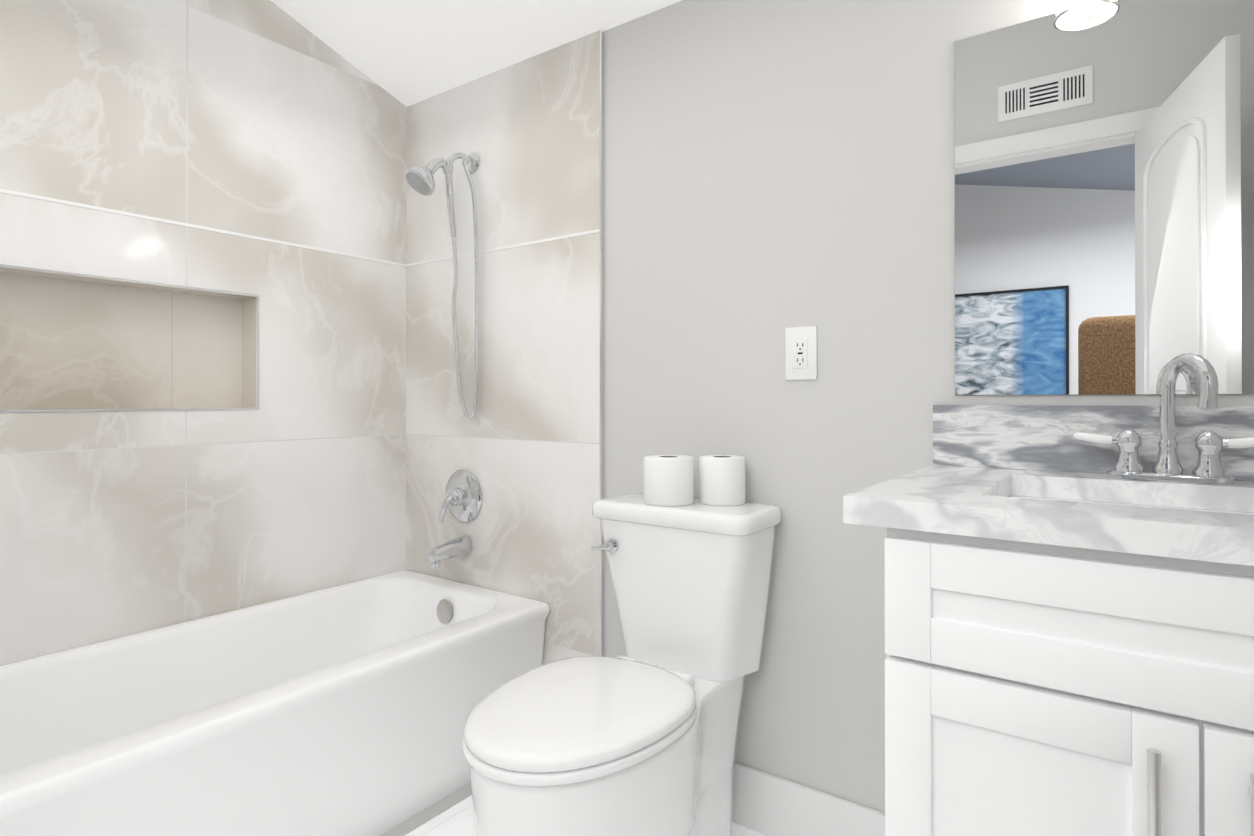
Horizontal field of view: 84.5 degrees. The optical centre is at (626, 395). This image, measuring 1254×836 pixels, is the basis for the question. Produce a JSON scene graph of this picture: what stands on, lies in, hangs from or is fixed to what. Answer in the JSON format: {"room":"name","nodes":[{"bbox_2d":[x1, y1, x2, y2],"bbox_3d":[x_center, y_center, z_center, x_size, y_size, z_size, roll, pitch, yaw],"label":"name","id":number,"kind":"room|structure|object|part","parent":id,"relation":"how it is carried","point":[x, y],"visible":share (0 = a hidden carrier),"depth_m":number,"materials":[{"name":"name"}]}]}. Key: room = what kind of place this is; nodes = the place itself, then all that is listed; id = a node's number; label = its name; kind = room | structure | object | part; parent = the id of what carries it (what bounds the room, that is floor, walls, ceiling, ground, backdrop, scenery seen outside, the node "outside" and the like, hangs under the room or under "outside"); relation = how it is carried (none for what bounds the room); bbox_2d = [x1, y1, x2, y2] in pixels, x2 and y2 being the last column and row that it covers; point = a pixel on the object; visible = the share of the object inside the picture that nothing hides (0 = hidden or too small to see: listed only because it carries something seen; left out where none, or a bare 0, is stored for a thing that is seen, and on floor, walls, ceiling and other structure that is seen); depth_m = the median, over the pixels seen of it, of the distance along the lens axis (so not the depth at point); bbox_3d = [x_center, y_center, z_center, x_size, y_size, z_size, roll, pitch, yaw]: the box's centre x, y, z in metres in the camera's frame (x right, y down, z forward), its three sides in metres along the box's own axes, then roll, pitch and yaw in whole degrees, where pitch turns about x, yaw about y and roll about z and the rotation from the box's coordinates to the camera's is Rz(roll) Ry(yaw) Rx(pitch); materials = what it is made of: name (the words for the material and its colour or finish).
{"room":"bathroom","nodes":[
{"label":"bathroom","id":0,"kind":"room"},
{"bbox_2d":[0,0,406,664],"bbox_3d":[-1.414,-0.340,1.714,0.250,2.720,1.880,0,0,36],"label":"tiled wall","id":1,"kind":"structure","parent":0,"point":[266,118],"depth_m":1.86,"materials":[{"name":"tile"}]},
{"bbox_2d":[0,264,259,412],"bbox_3d":[-1.337,-0.126,1.605,0.002,0.330,0.946,0,0,36],"label":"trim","id":2,"kind":"structure","parent":1,"relation":"attached to","point":[125,280],"depth_m":1.76,"materials":[{"name":"white tile"}]},
{"bbox_2d":[0,188,406,266],"bbox_3d":[-1.285,-0.455,1.679,0.002,0.008,1.772,0,0,36],"label":"trim","id":3,"kind":"structure","parent":1,"relation":"attached to","point":[246,235],"depth_m":1.82,"materials":[{"name":"white"}]},
{"bbox_2d":[270,0,681,106],"bbox_3d":[-0.351,-1.340,1.014,2.800,0.726,1.980,0,0,36],"label":"ceiling","id":4,"kind":"structure","parent":0,"point":[406,53],"depth_m":2.02,"materials":[{"name":"white paint"}]},
{"bbox_2d":[407,229,599,266],"bbox_3d":[-0.409,-0.452,2.138,0.825,0.008,0.002,0,0,36],"label":"trim","id":5,"kind":"structure","parent":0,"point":[598,230],"depth_m":2.09,"materials":[{"name":"white"}]},
{"bbox_2d":[405,795,765,835],"bbox_3d":[-0.351,1.042,1.002,2.800,0.050,1.980,0,0,36],"label":"floor","id":6,"kind":"structure","parent":0,"point":[457,819],"depth_m":1.64,"materials":[{"name":"tile"}]},
{"bbox_2d":[0,570,549,835],"bbox_3d":[-1.007,0.807,1.472,0.683,0.425,1.765,0,0,36],"label":"bathtub","id":7,"kind":"object","parent":6,"relation":"on","point":[345,709],"visible":1,"depth_m":1.57,"materials":[{"name":"white ceramic"}]},
{"bbox_2d":[380,783,471,835],"bbox_3d":[-0.761,1.017,1.293,0.042,0.003,1.771,0,0,36],"label":"threshold","id":8,"kind":"object","parent":6,"relation":"on","point":[411,824],"depth_m":1.68,"materials":[{"name":"grey"}]},
{"bbox_2d":[462,492,780,835],"bbox_3d":[-0.017,0.634,1.401,0.414,0.770,0.721,0,0,36],"label":"toilet","id":9,"kind":"object","parent":6,"relation":"on","point":[640,739],"visible":1,"depth_m":1.39,"materials":[{"name":"white ceramic"}]},
{"bbox_3d":[-0.091,0.608,1.299,0.374,0.018,0.468,0,0,36],"label":"seat","id":10,"kind":"part","parent":9,"relation":"part of","materials":[{"name":"white plastic"}]},
{"bbox_3d":[-0.091,0.583,1.300,0.372,0.028,0.462,0,0,36],"label":"lid","id":11,"kind":"part","parent":9,"relation":"part of","materials":[{"name":"white plastic"}]},
{"bbox_3d":[-0.053,0.352,1.611,0.055,0.032,0.040,0,0,36],"label":"flush lever","id":12,"kind":"part","parent":9,"relation":"part of","materials":[{"name":"silver metal"}]},
{"bbox_3d":[-0.018,0.819,1.399,0.373,0.400,0.705,0,0,36],"label":"bowl","id":13,"kind":"part","parent":9,"relation":"part of","materials":[{"name":"white ceramic"}]},
{"bbox_2d":[644,455,693,505],"bbox_3d":[0.097,0.196,1.604,0.116,0.107,0.116,0,0,36],"label":"toilet paper roll","id":14,"kind":"object","parent":9,"relation":"on","point":[668,480],"visible":1,"depth_m":1.55,"materials":[{"name":"white paper"}]},
{"bbox_3d":[0.133,0.271,1.611,0.414,0.042,0.208,0,0,36],"label":"tank lid","id":15,"kind":"part","parent":9,"relation":"part of","materials":[{"name":"white ceramic"}]},
{"bbox_3d":[0.136,0.456,1.614,0.394,0.326,0.193,0,0,36],"label":"tank","id":16,"kind":"part","parent":9,"relation":"part of","materials":[{"name":"white ceramic"}]},
{"bbox_2d":[699,455,744,505],"bbox_3d":[0.222,0.196,1.604,0.106,0.107,0.106,0,0,36],"label":"toilet paper roll","id":17,"kind":"object","parent":9,"relation":"on","point":[721,480],"visible":0.98,"depth_m":1.56,"materials":[{"name":"white paper"}]},
{"bbox_2d":[843,353,1253,835],"bbox_3d":[0.750,0.475,0.943,0.734,1.083,0.585,0,0,36],"label":"bathroom vanity","id":18,"kind":"object","parent":6,"relation":"on","point":[1069,620],"visible":1,"depth_m":0.84,"materials":[{"name":"painted wood"},{"name":"marble"},{"name":"brushed nickel"}]},
{"bbox_3d":[0.482,0.627,0.834,0.325,0.548,0.020,0,0,36],"label":"door","id":19,"kind":"part","parent":18,"relation":"part of","materials":[{"name":"white wood"}]},
{"bbox_2d":[843,465,1253,565],"bbox_3d":[0.757,0.155,0.954,0.734,0.037,0.562,0,0,36],"label":"countertop","id":20,"kind":"structure","parent":18,"relation":"on","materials":[{"name":"stone"}]},
{"bbox_2d":[1074,353,1253,483],"bbox_3d":[0.862,0.036,1.098,0.257,0.203,0.110,0,0,36],"label":"faucet","id":21,"kind":"object","parent":20,"relation":"on","point":[1167,468],"depth_m":1.11,"materials":[{"name":"silver metal"}]},
{"bbox_3d":[0.620,0.267,0.736,0.666,0.155,0.020,0,0,36],"label":"drawer","id":22,"kind":"part","parent":18,"relation":"part of","materials":[{"name":"white wood"}]},
{"bbox_3d":[0.754,0.626,0.638,0.337,0.548,0.020,0,0,36],"label":"door","id":23,"kind":"part","parent":18,"relation":"part of","materials":[{"name":"white wood"}]},
{"bbox_2d":[604,0,1253,812],"bbox_3d":[0.199,-0.339,1.771,2.800,2.720,0.100,0,0,36],"label":"wall","id":24,"kind":"structure","parent":0,"point":[774,170],"depth_m":1.57,"materials":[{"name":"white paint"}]},
{"bbox_2d":[406,30,599,664],"bbox_3d":[-0.418,-0.337,2.150,0.855,2.720,0.008,0,0,36],"label":"wall tile","id":25,"kind":"structure","parent":24,"relation":"attached to","point":[522,445],"depth_m":2.08,"materials":[{"name":"beige tile"}]},
{"bbox_2d":[404,152,478,418],"bbox_3d":[-0.565,-0.349,2.114,0.233,0.845,0.100,0,0,-42],"label":"shower","id":26,"kind":"object","parent":25,"relation":"attached to","point":[420,180],"visible":0.98,"depth_m":2.14,"materials":[{"name":"silver metal"}]},
{"bbox_3d":[-0.525,-0.728,2.152,0.062,0.091,0.116,0,0,36],"label":"arm","id":27,"kind":"part","parent":26,"relation":"part of"},
{"bbox_2d":[427,535,471,568],"bbox_3d":[-0.557,0.489,2.154,0.062,0.083,0.145,0,0,36],"label":"tub spout","id":28,"kind":"object","parent":25,"relation":"attached to","point":[454,548],"visible":1,"depth_m":2.13,"materials":[{"name":"silver metal"}]},
{"bbox_2d":[437,470,481,522],"bbox_3d":[-0.550,0.323,2.182,0.170,0.170,0.088,0,0,36],"label":"trim","id":29,"kind":"structure","parent":25,"relation":"attached to","point":[462,501],"depth_m":2.18,"materials":[{"name":"silver metal"}]},
{"bbox_2d":[600,29,603,655],"bbox_3d":[-0.070,-0.339,1.897,0.006,2.720,0.010,0,0,36],"label":"trim","id":30,"kind":"structure","parent":24,"relation":"attached to","point":[601,328],"depth_m":1.89,"materials":[{"name":"silver metal"}]},
{"bbox_2d":[785,326,816,379],"bbox_3d":[0.394,-0.095,1.562,0.074,0.120,0.008,0,0,36],"label":"electrical outlet plate","id":31,"kind":"object","parent":24,"relation":"attached to","point":[800,353],"visible":1,"depth_m":1.56,"materials":[{"name":"white plastic"}]},
{"bbox_2d":[732,762,884,835],"bbox_3d":[0.301,0.950,1.621,0.911,0.140,0.014,0,0,36],"label":"baseboard","id":32,"kind":"structure","parent":24,"relation":"attached to","point":[766,804],"depth_m":1.54,"materials":[{"name":"white wood"}]},
{"bbox_2d":[933,405,1253,480],"bbox_3d":[0.916,0.078,1.174,0.734,0.120,0.020,0,0,36],"label":"backsplash","id":33,"kind":"structure","parent":24,"relation":"attached to","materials":[{"name":"stone"}]},
{"bbox_2d":[954,0,1253,394],"bbox_3d":[0.922,-0.355,1.183,0.660,0.705,0.006,0,0,36],"label":"mirror","id":34,"kind":"object","parent":24,"relation":"attached to","point":[1104,196],"visible":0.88,"depth_m":1.23,"materials":[{"name":"clear glass"}]}
]}

